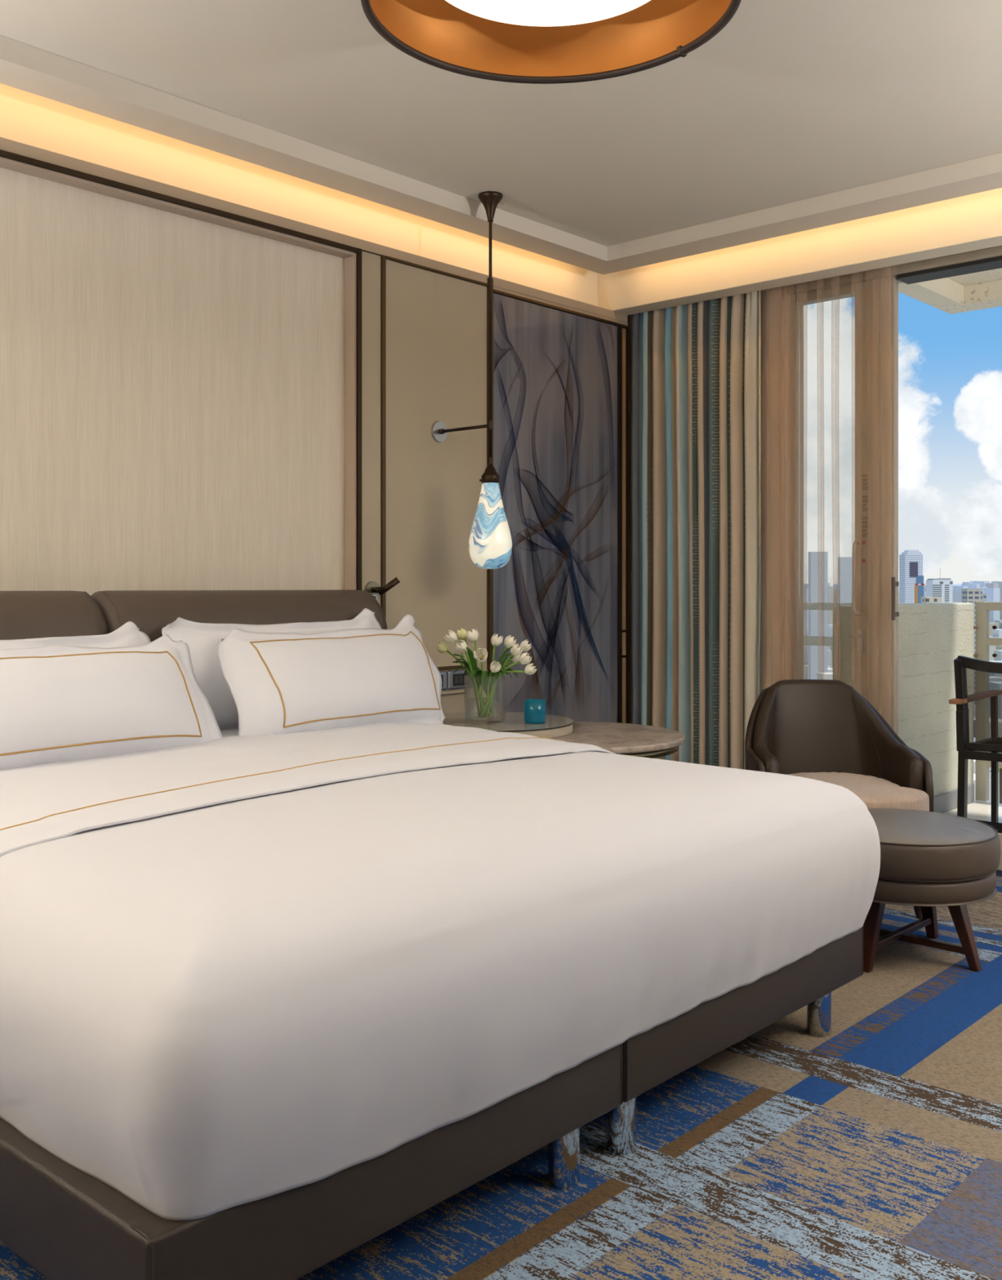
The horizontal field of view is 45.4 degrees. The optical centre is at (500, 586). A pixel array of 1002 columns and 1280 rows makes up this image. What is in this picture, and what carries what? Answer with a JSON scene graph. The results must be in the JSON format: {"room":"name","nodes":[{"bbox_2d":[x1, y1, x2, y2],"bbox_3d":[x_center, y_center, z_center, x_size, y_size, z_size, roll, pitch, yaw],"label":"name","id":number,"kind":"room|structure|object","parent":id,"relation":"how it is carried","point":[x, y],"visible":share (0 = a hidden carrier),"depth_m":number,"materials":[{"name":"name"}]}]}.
{"room":"hotel room","nodes":[
{"label":"hotel room","id":0,"kind":"room"},
{"bbox_2d":[0,137,626,325],"bbox_3d":[-1.589,-1.312,3.529,0.092,0.058,6.500,0,0,42],"label":"cornice","id":1,"kind":"structure","parent":0,"point":[6,144],"depth_m":4.38,"materials":[{"name":"beige paint"}]},
{"bbox_2d":[0,149,357,253],"bbox_3d":[-1.371,-1.292,3.763,0.098,0.018,2.341,0,0,42],"label":"trim","id":2,"kind":"structure","parent":1,"relation":"attached to","point":[3,153],"depth_m":3.98,"materials":[{"name":"brown metal"}]},
{"bbox_2d":[361,248,382,255],"bbox_3d":[-0.538,-1.299,4.685,0.096,0.003,0.106,0,0,42],"label":"trim","id":3,"kind":"structure","parent":1,"relation":"attached to","point":[362,249],"depth_m":4.65,"materials":[{"name":"brown wood"}]},
{"bbox_2d":[386,255,488,286],"bbox_3d":[-0.288,-1.296,4.957,0.100,0.010,0.593,0,0,42],"label":"trim","id":4,"kind":"structure","parent":1,"relation":"attached to","point":[388,258],"depth_m":4.91,"materials":[{"name":"brown wood"}]},
{"bbox_2d":[493,288,628,328],"bbox_3d":[0.260,-1.276,5.559,0.106,0.012,0.988,0,0,42],"label":"trim","id":5,"kind":"structure","parent":1,"relation":"attached to","point":[495,291],"depth_m":5.49,"materials":[{"name":"brown metal"}]},
{"bbox_2d":[597,187,1001,315],"bbox_3d":[2.482,-1.545,4.153,5.293,0.408,0.130,0,0,42],"label":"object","id":6,"kind":"structure","parent":1,"relation":"attached to","point":[971,222],"depth_m":5.12,"materials":[{"name":"beige paint"}]},
{"bbox_2d":[0,83,629,595],"bbox_3d":[-1.574,-0.300,3.710,0.188,2.900,6.790,0,0,42],"label":"wall","id":7,"kind":"structure","parent":0,"point":[171,384],"depth_m":4.08,"materials":[{"name":"paper"}]},
{"bbox_2d":[0,156,355,590],"bbox_3d":[-1.357,-0.066,3.764,0.059,2.432,2.320,0,0,42],"label":"trim","id":8,"kind":"structure","parent":7,"relation":"attached to","point":[349,258],"depth_m":4.60,"materials":[{"name":"beige wood"}]},
{"bbox_2d":[355,248,361,590],"bbox_3d":[-0.578,-0.075,4.637,0.100,2.450,0.018,0,0,42],"label":"trim","id":9,"kind":"structure","parent":7,"relation":"attached to","point":[358,255],"depth_m":4.60,"materials":[{"name":"brown wood"}]},
{"bbox_2d":[380,254,386,620],"bbox_3d":[-0.495,-0.075,4.731,0.098,2.450,0.019,0,0,42],"label":"trim","id":10,"kind":"structure","parent":7,"relation":"attached to","point":[383,258],"depth_m":4.70,"materials":[{"name":"brown metal"}]},
{"bbox_2d":[486,277,493,711],"bbox_3d":[-0.079,-0.089,5.184,0.106,2.478,0.022,0,0,42],"label":"trim","id":11,"kind":"structure","parent":7,"relation":"attached to","point":[489,571],"depth_m":5.15,"materials":[{"name":"brown metal"}]},
{"bbox_2d":[0,35,1001,274],"bbox_3d":[0.303,-1.516,1.644,5.157,0.067,6.245,0,0,42],"label":"trim","id":12,"kind":"structure","parent":7,"relation":"attached to","point":[23,66],"depth_m":4.46,"materials":[{"name":"beige paint"}]},
{"bbox_2d":[493,293,622,723],"bbox_3d":[0.246,-0.059,5.536,0.096,2.418,0.928,0,0,42],"label":"decorative panel","id":13,"kind":"object","parent":7,"relation":"attached to","point":[557,375],"visible":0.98,"depth_m":5.50,"materials":[{"name":"grey"}]},
{"bbox_2d":[622,328,625,723],"bbox_3d":[0.565,-0.060,5.909,0.092,2.420,0.051,0,0,42],"label":"panel","id":14,"kind":"object","parent":7,"relation":"attached to","point":[623,329],"visible":0.24,"depth_m":5.88,"materials":[{"name":"brown"}]},
{"bbox_2d":[625,328,629,723],"bbox_3d":[0.593,-0.060,5.928,0.104,2.420,0.013,0,0,42],"label":"trim","id":15,"kind":"structure","parent":7,"relation":"attached to","point":[627,331],"depth_m":5.89,"materials":[{"name":"brown metal"}]},
{"bbox_3d":[1.922,-1.471,4.852,3.460,0.018,0.075,0,0,42],"label":"track","id":16,"kind":"object","parent":7,"relation":"attached to","visible":0},
{"bbox_2d":[631,290,760,769],"bbox_3d":[0.923,-0.156,5.729,0.713,2.588,0.084,0,0,42],"label":"curtain","id":17,"kind":"object","parent":16,"relation":"hanging from","point":[695,552],"visible":0.84,"depth_m":5.70,"materials":[{"name":"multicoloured fabric"}]},
{"bbox_2d":[758,290,760,546],"bbox_3d":[1.179,-0.805,5.454,0.009,1.250,0.009,0,0,42],"label":"wand","id":18,"kind":"object","parent":16,"relation":"hanging from","point":[759,291],"visible":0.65,"depth_m":5.45,"materials":[{"name":"beige"}]},
{"bbox_2d":[768,271,891,684],"bbox_3d":[1.441,-0.162,5.284,0.626,2.600,0.044,0,0,42],"label":"sheer curtain","id":19,"kind":"object","parent":16,"relation":"hanging from","point":[865,272],"visible":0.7,"depth_m":5.28,"materials":[{"name":"white fabric"}]},
{"bbox_2d":[361,250,486,713],"bbox_3d":[-0.335,-0.073,4.915,0.092,2.447,0.719,0,0,42],"label":"wall","id":20,"kind":"structure","parent":0,"point":[436,323],"depth_m":4.88,"materials":[{"name":"beige paint"}]},
{"bbox_2d":[364,577,399,600],"bbox_3d":[-0.457,0.014,4.629,0.110,0.101,0.098,0,0,42],"label":"light","id":21,"kind":"object","parent":20,"relation":"attached to","point":[373,588],"visible":0.76,"depth_m":4.63,"materials":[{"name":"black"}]},
{"bbox_2d":[436,664,472,694],"bbox_3d":[-0.280,0.388,4.880,0.033,0.115,0.462,0,0,42],"label":"switch panel","id":22,"kind":"object","parent":20,"relation":"attached to","point":[455,682],"visible":0.37,"depth_m":4.96,"materials":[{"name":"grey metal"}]},
{"bbox_2d":[453,675,467,683],"bbox_3d":[-0.166,0.388,4.981,0.001,0.030,0.078,0,0,42],"label":"rocker switch","id":23,"kind":"object","parent":22,"relation":"attached to","point":[457,678],"depth_m":4.98,"materials":[{"name":"grey plastic"}]},
{"bbox_2d":[0,0,1001,246],"bbox_3d":[0.303,-1.565,1.644,5.157,0.030,6.245,0,0,42],"label":"ceiling","id":24,"kind":"structure","parent":0,"point":[791,100],"depth_m":3.80,"materials":[{"name":"beige paint"}]},
{"bbox_2d":[431,191,511,568],"bbox_3d":[-0.117,-0.809,4.806,0.376,1.482,0.174,0,0,42],"label":"pendant lamp","id":25,"kind":"object","parent":24,"relation":"hanging from","point":[490,540],"visible":1,"depth_m":4.70,"materials":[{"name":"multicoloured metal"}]},
{"bbox_2d":[360,0,741,84],"bbox_3d":[0.115,-1.444,2.772,0.877,0.193,0.877,0,0,42],"label":"ceiling lamp","id":26,"kind":"object","parent":24,"relation":"attached to","point":[534,42],"visible":1,"depth_m":3.12,"materials":[{"name":"orange metal"}]},
{"bbox_2d":[444,0,649,26],"bbox_3d":[0.115,-1.436,2.772,0.604,0.028,0.604,0,0,42],"label":"diffuser","id":27,"kind":"object","parent":26,"relation":"attached to","point":[520,12],"depth_m":2.96,"materials":[{"name":"beige plastic"}]},
{"bbox_2d":[0,870,1001,1279],"bbox_3d":[0.396,1.210,1.928,5.400,0.120,6.790,0,0,42],"label":"floor","id":28,"kind":"structure","parent":0,"point":[870,1148],"depth_m":2.35,"materials":[{"name":"carpet"}]},
{"bbox_2d":[0,926,862,1279],"bbox_3d":[-0.459,0.890,2.959,1.889,0.520,2.083,0,0,42],"label":"bed","id":29,"kind":"object","parent":28,"relation":"on","point":[62,1220],"visible":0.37,"depth_m":1.85,"materials":[{"name":"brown leather"}]},
{"bbox_2d":[0,590,387,641],"bbox_3d":[-1.233,0.431,3.638,0.171,0.837,2.300,0,0,42],"label":"headboard","id":30,"kind":"object","parent":29,"relation":"attached to","point":[24,615],"visible":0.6,"depth_m":3.77,"materials":[{"name":"brown leather"}]},
{"bbox_2d":[0,751,879,1221],"bbox_3d":[-0.407,0.675,2.957,1.911,0.410,2.155,0,0,42],"label":"duvet","id":31,"kind":"object","parent":29,"relation":"on","point":[205,1011],"visible":0.78,"depth_m":1.98,"materials":[{"name":"white fabric"}]},
{"bbox_2d":[0,722,615,856],"bbox_3d":[-0.669,0.649,3.193,1.045,0.428,2.201,0,0,42],"label":"sheet","id":32,"kind":"object","parent":31,"relation":"on","point":[40,803],"visible":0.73,"depth_m":2.93,"materials":[{"name":"white fabric"}]},
{"bbox_2d":[0,621,151,648],"bbox_3d":[-1.343,0.289,3.238,0.175,0.370,0.942,0,0,41],"label":"pillow","id":33,"kind":"object","parent":32,"relation":"on","point":[128,634],"visible":0.11,"depth_m":3.48,"materials":[{"name":"white fabric"}]},
{"bbox_2d":[0,634,222,769],"bbox_3d":[-1.156,0.315,3.145,0.259,0.359,0.941,0,0,40],"label":"pillow","id":34,"kind":"object","parent":32,"relation":"on","point":[58,703],"visible":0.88,"depth_m":3.14,"materials":[{"name":"white fabric"}]},
{"bbox_2d":[161,608,382,729],"bbox_3d":[-0.698,0.273,3.955,0.176,0.392,0.903,0,0,42],"label":"pillow","id":35,"kind":"object","parent":32,"relation":"on","point":[202,639],"visible":0.2,"depth_m":3.70,"materials":[{"name":"white fabric"}]},
{"bbox_2d":[217,614,445,735],"bbox_3d":[-0.512,0.300,3.927,0.267,0.396,0.964,0,0,38],"label":"pillow","id":36,"kind":"object","parent":32,"relation":"on","point":[278,682],"visible":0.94,"depth_m":3.78,"materials":[{"name":"white fabric"}]},
{"bbox_2d":[443,711,573,737],"bbox_3d":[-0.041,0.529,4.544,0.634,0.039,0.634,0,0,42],"label":"bedside table","id":37,"kind":"object","parent":28,"relation":"on","point":[554,726],"visible":0.49,"depth_m":4.44,"materials":[{"name":"beige"}]},
{"bbox_2d":[466,697,502,720],"bbox_3d":[-0.061,0.421,4.499,0.155,0.175,0.155,0,0,42],"label":"vase","id":38,"kind":"object","parent":37,"relation":"on","point":[470,702],"visible":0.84,"depth_m":4.54,"materials":[{"name":"clear glass"}]},
{"bbox_2d":[435,641,492,716],"bbox_3d":[-0.145,0.350,4.488,0.217,0.281,0.060,0,0,17],"label":"tulip","id":39,"kind":"object","parent":38,"relation":"in","point":[442,646],"visible":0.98,"depth_m":4.51,"materials":[{"name":"green"}]},
{"bbox_2d":[453,628,479,715],"bbox_3d":[-0.135,0.324,4.524,0.106,0.331,0.064,0,0,42],"label":"tulip","id":40,"kind":"object","parent":38,"relation":"in","point":[461,635],"visible":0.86,"depth_m":4.53,"materials":[{"name":"green"}]},
{"bbox_2d":[444,630,488,717],"bbox_3d":[-0.121,0.327,4.490,0.131,0.327,0.154,0,0,42],"label":"tulip","id":41,"kind":"object","parent":38,"relation":"in","point":[451,637],"visible":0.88,"depth_m":4.47,"materials":[{"name":"green"}]},
{"bbox_2d":[453,640,484,706],"bbox_3d":[-0.130,0.344,4.460,0.125,0.292,0.120,0,0,24],"label":"tulip","id":42,"kind":"object","parent":38,"relation":"in","point":[460,647],"visible":1,"depth_m":4.45,"materials":[{"name":"green"}]},
{"bbox_2d":[452,648,488,716],"bbox_3d":[-0.093,0.359,4.451,0.142,0.263,0.107,0,0,42],"label":"tulip","id":43,"kind":"object","parent":38,"relation":"in","point":[479,651],"visible":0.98,"depth_m":4.43,"materials":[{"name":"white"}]},
{"bbox_2d":[463,628,497,716],"bbox_3d":[-0.097,0.325,4.520,0.150,0.332,0.089,0,0,42],"label":"tulip","id":44,"kind":"object","parent":38,"relation":"in","point":[473,635],"visible":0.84,"depth_m":4.49,"materials":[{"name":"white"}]},
{"bbox_2d":[465,646,501,705],"bbox_3d":[-0.055,0.356,4.439,0.131,0.269,0.098,0,0,17],"label":"tulip","id":45,"kind":"object","parent":38,"relation":"in","point":[495,667],"visible":1,"depth_m":4.45,"materials":[{"name":"green plant"}]},
{"bbox_2d":[480,635,515,714],"bbox_3d":[-0.009,0.337,4.515,0.141,0.306,0.060,0,0,-10],"label":"tulip","id":46,"kind":"object","parent":38,"relation":"in","point":[508,642],"visible":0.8,"depth_m":4.52,"materials":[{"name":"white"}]},
{"bbox_2d":[483,653,519,717],"bbox_3d":[0.005,0.367,4.517,0.160,0.247,0.068,0,0,-14],"label":"tulip","id":47,"kind":"object","parent":38,"relation":"in","point":[515,659],"visible":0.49,"depth_m":4.52,"materials":[{"name":"green plant"}]},
{"bbox_2d":[490,633,517,715],"bbox_3d":[0.015,0.333,4.507,0.106,0.312,0.046,0,0,-16],"label":"tulip","id":48,"kind":"object","parent":38,"relation":"in","point":[495,641],"visible":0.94,"depth_m":4.50,"materials":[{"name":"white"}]},
{"bbox_2d":[483,651,531,715],"bbox_3d":[0.035,0.368,4.498,0.169,0.245,0.130,0,0,42],"label":"tulip","id":49,"kind":"object","parent":38,"relation":"in","point":[524,658],"visible":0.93,"depth_m":4.46,"materials":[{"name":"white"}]},
{"bbox_2d":[484,639,531,717],"bbox_3d":[0.032,0.346,4.493,0.098,0.289,0.169,0,0,42],"label":"tulip","id":50,"kind":"object","parent":38,"relation":"in","point":[524,645],"visible":0.82,"depth_m":4.49,"materials":[{"name":"green"}]},
{"bbox_2d":[480,653,536,717],"bbox_3d":[0.033,0.369,4.477,0.210,0.242,0.062,0,0,12],"label":"tulip","id":51,"kind":"object","parent":38,"relation":"in","point":[529,669],"visible":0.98,"depth_m":4.46,"materials":[{"name":"green"}]},
{"bbox_2d":[494,643,522,684],"bbox_3d":[-0.002,0.352,4.472,0.170,0.278,0.068,0,0,23],"label":"tulip","id":52,"kind":"object","parent":38,"relation":"in","point":[516,650],"visible":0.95,"depth_m":4.45,"materials":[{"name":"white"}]},
{"bbox_2d":[524,698,545,724],"bbox_3d":[0.126,0.466,4.463,0.081,0.086,0.081,0,0,42],"label":"tumbler","id":53,"kind":"object","parent":37,"relation":"on","point":[538,707],"visible":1,"depth_m":4.43,"materials":[{"name":"blue glass"}]},
{"bbox_2d":[551,721,684,758],"bbox_3d":[0.273,0.850,4.470,0.820,0.600,0.820,0,0,42],"label":"side table","id":54,"kind":"object","parent":28,"relation":"on","point":[623,739],"visible":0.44,"depth_m":4.33,"materials":[{"name":"stone"}]},
{"bbox_2d":[744,679,933,919],"bbox_3d":[1.225,0.762,4.426,0.634,0.782,0.780,0,0,0],"label":"armchair","id":55,"kind":"object","parent":28,"relation":"on","point":[821,730],"visible":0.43,"depth_m":4.65,"materials":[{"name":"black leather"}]},
{"bbox_2d":[789,772,928,811],"bbox_3d":[1.225,0.766,4.329,0.537,0.128,0.584,0,0,0],"label":"seat cushion","id":56,"kind":"object","parent":55,"relation":"on","point":[887,790],"depth_m":4.22,"materials":[{"name":"beige fabric"}]},
{"bbox_2d":[862,808,999,973],"bbox_3d":[1.252,0.938,3.747,0.576,0.425,0.575,0,0,5],"label":"ottoman","id":57,"kind":"object","parent":28,"relation":"on","point":[929,860],"visible":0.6,"depth_m":3.53,"materials":[{"name":"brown leather"}]},
{"bbox_2d":[866,808,995,844],"bbox_3d":[1.252,0.739,3.747,0.552,0.027,0.552,0,0,0],"label":"cushion","id":58,"kind":"object","parent":57,"relation":"on","point":[894,825],"depth_m":3.61,"materials":[{"name":"grey leather"}]},
{"bbox_2d":[877,835,999,882],"bbox_3d":[1.252,0.806,3.747,0.577,0.108,0.576,0,0,0],"label":"cushion","id":59,"kind":"object","parent":57,"relation":"on","point":[903,858],"depth_m":3.48,"materials":[{"name":"brown leather"}]},
{"bbox_2d":[629,244,1001,724],"bbox_3d":[2.663,-0.300,4.353,5.292,2.900,0.150,0,0,42],"label":"wall","id":60,"kind":"structure","parent":0,"point":[775,598],"depth_m":5.52,"materials":[{"name":"beige paint"}]},
{"bbox_2d":[790,280,871,704],"bbox_3d":[1.498,-0.174,5.381,0.400,2.323,0.071,0,0,42],"label":"window","id":61,"kind":"structure","parent":60,"relation":"in","point":[863,305],"depth_m":5.27,"materials":[{"name":"brown wood"}]},
{"bbox_2d":[786,245,1001,295],"bbox_3d":[2.916,-1.354,4.117,4.200,0.036,0.162,0,0,42],"label":"trim","id":62,"kind":"structure","parent":60,"relation":"attached to","point":[856,277],"depth_m":5.13,"materials":[{"name":"brown wood"}]},
{"bbox_2d":[895,255,1001,284],"bbox_3d":[3.104,-1.328,3.944,3.690,0.016,0.126,0,0,42],"label":"track","id":63,"kind":"object","parent":60,"relation":"attached to","point":[993,263],"visible":1,"depth_m":5.01,"materials":[{"name":"black metal"}]},
{"bbox_2d":[996,832,1001,871],"bbox_3d":[2.920,1.075,4.121,4.200,0.150,0.150,0,0,42],"label":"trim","id":64,"kind":"structure","parent":60,"relation":"attached to","point":[999,868],"depth_m":4.83,"materials":[{"name":"beige"}]},
{"bbox_2d":[974,819,1001,833],"bbox_3d":[2.920,0.990,4.121,4.200,0.021,0.130,0,0,42],"label":"door track","id":65,"kind":"object","parent":64,"relation":"on","point":[997,826],"depth_m":4.92,"materials":[{"name":"black metal"}]},
{"bbox_2d":[849,275,898,735],"bbox_3d":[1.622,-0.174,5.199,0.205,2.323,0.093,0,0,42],"label":"door","id":66,"kind":"structure","parent":65,"relation":"on","point":[885,614],"depth_m":5.17,"materials":[{"name":"brown wood"}]},
{"bbox_2d":[803,644,832,679],"bbox_3d":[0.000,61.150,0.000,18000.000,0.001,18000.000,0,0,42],"label":"ground","id":67,"kind":"structure","parent":0,"point":[804,664],"depth_m":971.52,"materials":[{"name":"grey"}]},
{"bbox_2d":[803,588,808,618],"bbox_3d":[372.991,31.929,1465.000,5.551,58.442,30.000,0,0,0],"label":"building","id":68,"kind":"object","parent":67,"relation":"on","point":[805,590],"visible":0.29,"depth_m":1452.57,"materials":[{"name":"white"}]},
{"bbox_2d":[803,618,808,635],"bbox_3d":[330.544,48.124,1278.605,10.393,26.053,13.344,0,0,0],"label":"house","id":69,"kind":"object","parent":67,"relation":"on","point":[805,620],"visible":0.21,"depth_m":1278.29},
{"bbox_2d":[804,665,831,679],"bbox_3d":[202.147,55.992,764.090,13.510,10.316,15.114,0,0,0],"label":"house","id":70,"kind":"object","parent":67,"relation":"on","point":[806,667],"visible":0.21,"depth_m":765.54,"materials":[{"name":"grey concrete"}]},
{"bbox_2d":[808,551,827,679],"bbox_3d":[170.196,21.320,642.729,9.098,79.660,5.459,0,0,0],"label":"high rise","id":71,"kind":"object","parent":67,"relation":"on","point":[817,561],"visible":0.64,"depth_m":639.95,"materials":[{"name":"grey concrete"}]},
{"bbox_2d":[816,672,832,679],"bbox_3d":[156.962,51.118,564.796,13.168,20.064,11.672,0,0,0],"label":"house","id":72,"kind":"object","parent":67,"relation":"on","point":[824,676],"visible":0.14,"depth_m":559.40,"materials":[{"name":"white concrete"}]},
{"bbox_2d":[827,649,831,666],"bbox_3d":[215.013,52.026,806.372,11.518,18.249,14.906,0,0,0],"label":"house","id":73,"kind":"object","parent":67,"relation":"on","point":[828,651],"visible":0.14,"depth_m":798.96,"materials":[{"name":"white concrete"}]},
{"bbox_2d":[827,624,832,636],"bbox_3d":[301.166,47.833,1078.425,14.433,26.635,11.890,0,0,0],"label":"house","id":74,"kind":"object","parent":67,"relation":"on","point":[828,625],"visible":0.07,"depth_m":1072.49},
{"bbox_2d":[827,587,833,624],"bbox_3d":[399.792,31.418,1465.000,7.010,59.464,30.000,0,0,0],"label":"building","id":75,"kind":"object","parent":67,"relation":"on","point":[830,590],"visible":0.29,"depth_m":1449.91,"materials":[{"name":"white"}]},
{"bbox_2d":[829,626,832,657],"bbox_3d":[290.997,48.319,1030.808,12.089,25.662,15.479,0,0,0],"label":"house","id":76,"kind":"object","parent":67,"relation":"on","point":[830,628],"visible":0.07,"depth_m":1033.68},
{"bbox_2d":[833,589,837,602],"bbox_3d":[413.581,32.392,1465.000,7.797,57.516,30.000,0,0,0],"label":"building","id":77,"kind":"object","parent":67,"relation":"on","point":[835,591],"visible":0.02,"depth_m":1464.50,"materials":[{"name":"white"}]},
{"bbox_2d":[837,556,852,602],"bbox_3d":[185.098,22.732,642.259,7.529,76.836,4.518,0,0,0],"label":"high rise","id":78,"kind":"object","parent":67,"relation":"on","point":[844,564],"visible":0.29,"depth_m":639.95,"materials":[{"name":"grey concrete"}]},
{"bbox_2d":[898,550,923,603],"bbox_3d":[310.853,16.843,906.317,13.765,88.615,13.835,0,0,0],"label":"tower","id":79,"kind":"object","parent":67,"relation":"on","point":[910,562],"visible":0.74,"depth_m":900.05,"materials":[{"name":"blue glass"}]},
{"bbox_2d":[911,583,924,603],"bbox_3d":[209.088,29.916,600.000,6.400,62.468,1.000,0,0,0],"label":"crane","id":80,"kind":"object","parent":67,"relation":"on","point":[914,584],"visible":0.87,"depth_m":599.56,"materials":[{"name":"orange metal"}]},
{"bbox_2d":[920,596,941,603],"bbox_3d":[188.117,32.869,523.314,6.627,56.562,6.627,0,0,0],"label":"building","id":81,"kind":"object","parent":67,"relation":"on","point":[923,599],"visible":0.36,"depth_m":520.02,"materials":[{"name":"beige concrete"}]},
{"bbox_2d":[925,577,952,602],"bbox_3d":[258.367,25.188,705.793,11.697,71.924,11.747,0,0,0],"label":"office block","id":82,"kind":"object","parent":67,"relation":"on","point":[940,587],"visible":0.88,"depth_m":699.93,"materials":[{"name":"white concrete"}]},
{"bbox_2d":[952,586,966,602],"bbox_3d":[561.979,30.910,1465.000,5.699,60.480,30.000,0,0,0],"label":"building","id":83,"kind":"object","parent":67,"relation":"on","point":[957,591],"visible":0.36,"depth_m":1465.93,"materials":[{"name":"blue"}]},
{"bbox_2d":[967,584,979,587],"bbox_3d":[645.968,29.320,1635.000,4.612,63.660,30.000,0,0,0],"label":"building","id":84,"kind":"object","parent":67,"relation":"on","point":[968,585],"visible":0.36,"depth_m":1628.98,"materials":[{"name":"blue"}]},
{"bbox_2d":[961,588,986,658],"bbox_3d":[246.746,31.183,623.799,10.257,59.934,7.598,0,0,0],"label":"block","id":85,"kind":"object","parent":67,"relation":"on","point":[968,595],"visible":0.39,"depth_m":619.96,"materials":[{"name":"beige concrete"}]},
{"bbox_2d":[973,773,991,802],"bbox_3d":[108.297,53.083,284.260,10.881,16.134,13.117,0,0,0],"label":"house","id":86,"kind":"object","parent":67,"relation":"on","point":[974,775],"visible":0.07,"depth_m":277.74,"materials":[{"name":"white concrete"}]},
{"bbox_2d":[976,581,989,586],"bbox_3d":[795.583,26.396,1974.999,9.057,69.508,30.000,0,0,0],"label":"building","id":87,"kind":"object","parent":67,"relation":"on","point":[981,583],"visible":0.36,"depth_m":1968.29,"materials":[{"name":"white"}]},
{"bbox_2d":[973,760,999,803],"bbox_3d":[126.871,53.350,316.945,9.715,15.601,12.374,0,0,0],"label":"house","id":88,"kind":"object","parent":67,"relation":"on","point":[974,761],"visible":0.02,"depth_m":310.75,"materials":[{"name":"white concrete"}]},
{"bbox_2d":[982,587,999,622],"bbox_3d":[600.573,31.544,1465.000,7.774,59.212,30.000,0,0,0],"label":"building","id":89,"kind":"object","parent":67,"relation":"on","point":[992,593],"visible":0.5,"depth_m":1452.74,"materials":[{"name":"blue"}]},
{"bbox_2d":[984,582,998,587],"bbox_3d":[670.163,28.444,1635.000,6.452,65.412,30.000,0,0,0],"label":"building","id":90,"kind":"object","parent":67,"relation":"on","point":[986,584],"visible":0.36,"depth_m":1626.20,"materials":[{"name":"white"}]},
{"bbox_2d":[988,645,995,660],"bbox_3d":[404.871,51.650,984.126,12.675,19.001,11.153,0,0,0],"label":"house","id":91,"kind":"object","parent":67,"relation":"on","point":[991,648],"visible":0.17,"depth_m":978.67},
{"bbox_2d":[988,622,998,636],"bbox_3d":[459.185,47.746,1126.993,14.011,26.807,12.434,0,0,0],"label":"house","id":92,"kind":"object","parent":67,"relation":"on","point":[990,624],"visible":0.14,"depth_m":1120.68,"materials":[{"name":"beige concrete"}]},
{"bbox_2d":[992,629,1001,637],"bbox_3d":[452.872,49.951,1078.425,14.081,22.398,13.364,0,0,0],"label":"house","id":93,"kind":"object","parent":67,"relation":"on","point":[996,633],"visible":0.33,"depth_m":1074.59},
{"bbox_2d":[993,649,1001,660],"bbox_3d":[358.926,53.396,849.499,11.905,15.508,14.867,0,0,0],"label":"house","id":94,"kind":"object","parent":67,"relation":"on","point":[995,651],"visible":0.33,"depth_m":850.70,"materials":[{"name":"white concrete"}]},
{"bbox_2d":[995,645,1001,649],"bbox_3d":[379.024,52.828,893.489,14.116,16.644,12.426,0,0,0],"label":"house","id":95,"kind":"object","parent":67,"relation":"on","point":[997,647],"visible":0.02,"depth_m":894.36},
{"bbox_2d":[995,581,1001,620],"bbox_3d":[755.355,27.004,1805.000,4.468,68.292,30.000,0,0,0],"label":"building","id":96,"kind":"object","parent":67,"relation":"on","point":[998,582],"visible":0.38,"depth_m":1803.56,"materials":[{"name":"white"}]},
{"bbox_2d":[832,602,973,796],"bbox_3d":[2.026,0.768,5.949,0.140,1.363,1.359,0,0,42],"label":"wall","id":97,"kind":"structure","parent":0,"point":[931,636],"depth_m":5.96,"materials":[{"name":"concrete"}]},
{"bbox_2d":[933,784,973,813],"bbox_3d":[2.072,1.102,5.888,0.012,0.094,1.328,0,0,42],"label":"baseboard","id":98,"kind":"structure","parent":97,"relation":"attached to","point":[945,802],"depth_m":6.12,"materials":[{"name":"grey"}]},
{"bbox_2d":[973,601,1001,801],"bbox_3d":[3.220,0.616,5.842,1.865,1.068,0.100,0,0,42],"label":"balcony railing","id":99,"kind":"object","parent":97,"relation":"attached to","point":[983,641],"visible":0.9,"depth_m":6.41,"materials":[{"name":"beige concrete"}]},
{"bbox_2d":[897,267,1001,314],"bbox_3d":[3.461,-1.575,4.570,4.000,0.250,1.239,0,0,42],"label":"ceiling","id":100,"kind":"structure","parent":0,"point":[982,290],"depth_m":6.06,"materials":[{"name":"paint"}]},
{"bbox_2d":[942,800,1001,822],"bbox_3d":[3.612,1.200,4.528,4.120,0.100,1.379,0,0,42],"label":"floor","id":101,"kind":"structure","parent":0,"point":[976,810],"depth_m":6.10,"materials":[{"name":"tile"}]},
{"bbox_2d":[948,655,1001,822],"bbox_3d":[2.405,0.729,5.336,0.602,0.843,0.640,0,0,38],"label":"patio chair","id":102,"kind":"object","parent":101,"relation":"on","point":[977,700],"visible":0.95,"depth_m":5.29,"materials":[{"name":"grey metal"}]},
{"bbox_3d":[0.705,1.210,7.158,3.440,0.120,1.379,0,0,42],"label":"floor","id":103,"kind":"structure","parent":0,"visible":0},
{"bbox_2d":[803,602,898,646],"bbox_3d":[1.632,0.622,7.296,2.230,1.056,0.052,0,0,42],"label":"balcony railing","id":104,"kind":"object","parent":103,"relation":"attached to","point":[810,640],"visible":0.02,"depth_m":7.04,"materials":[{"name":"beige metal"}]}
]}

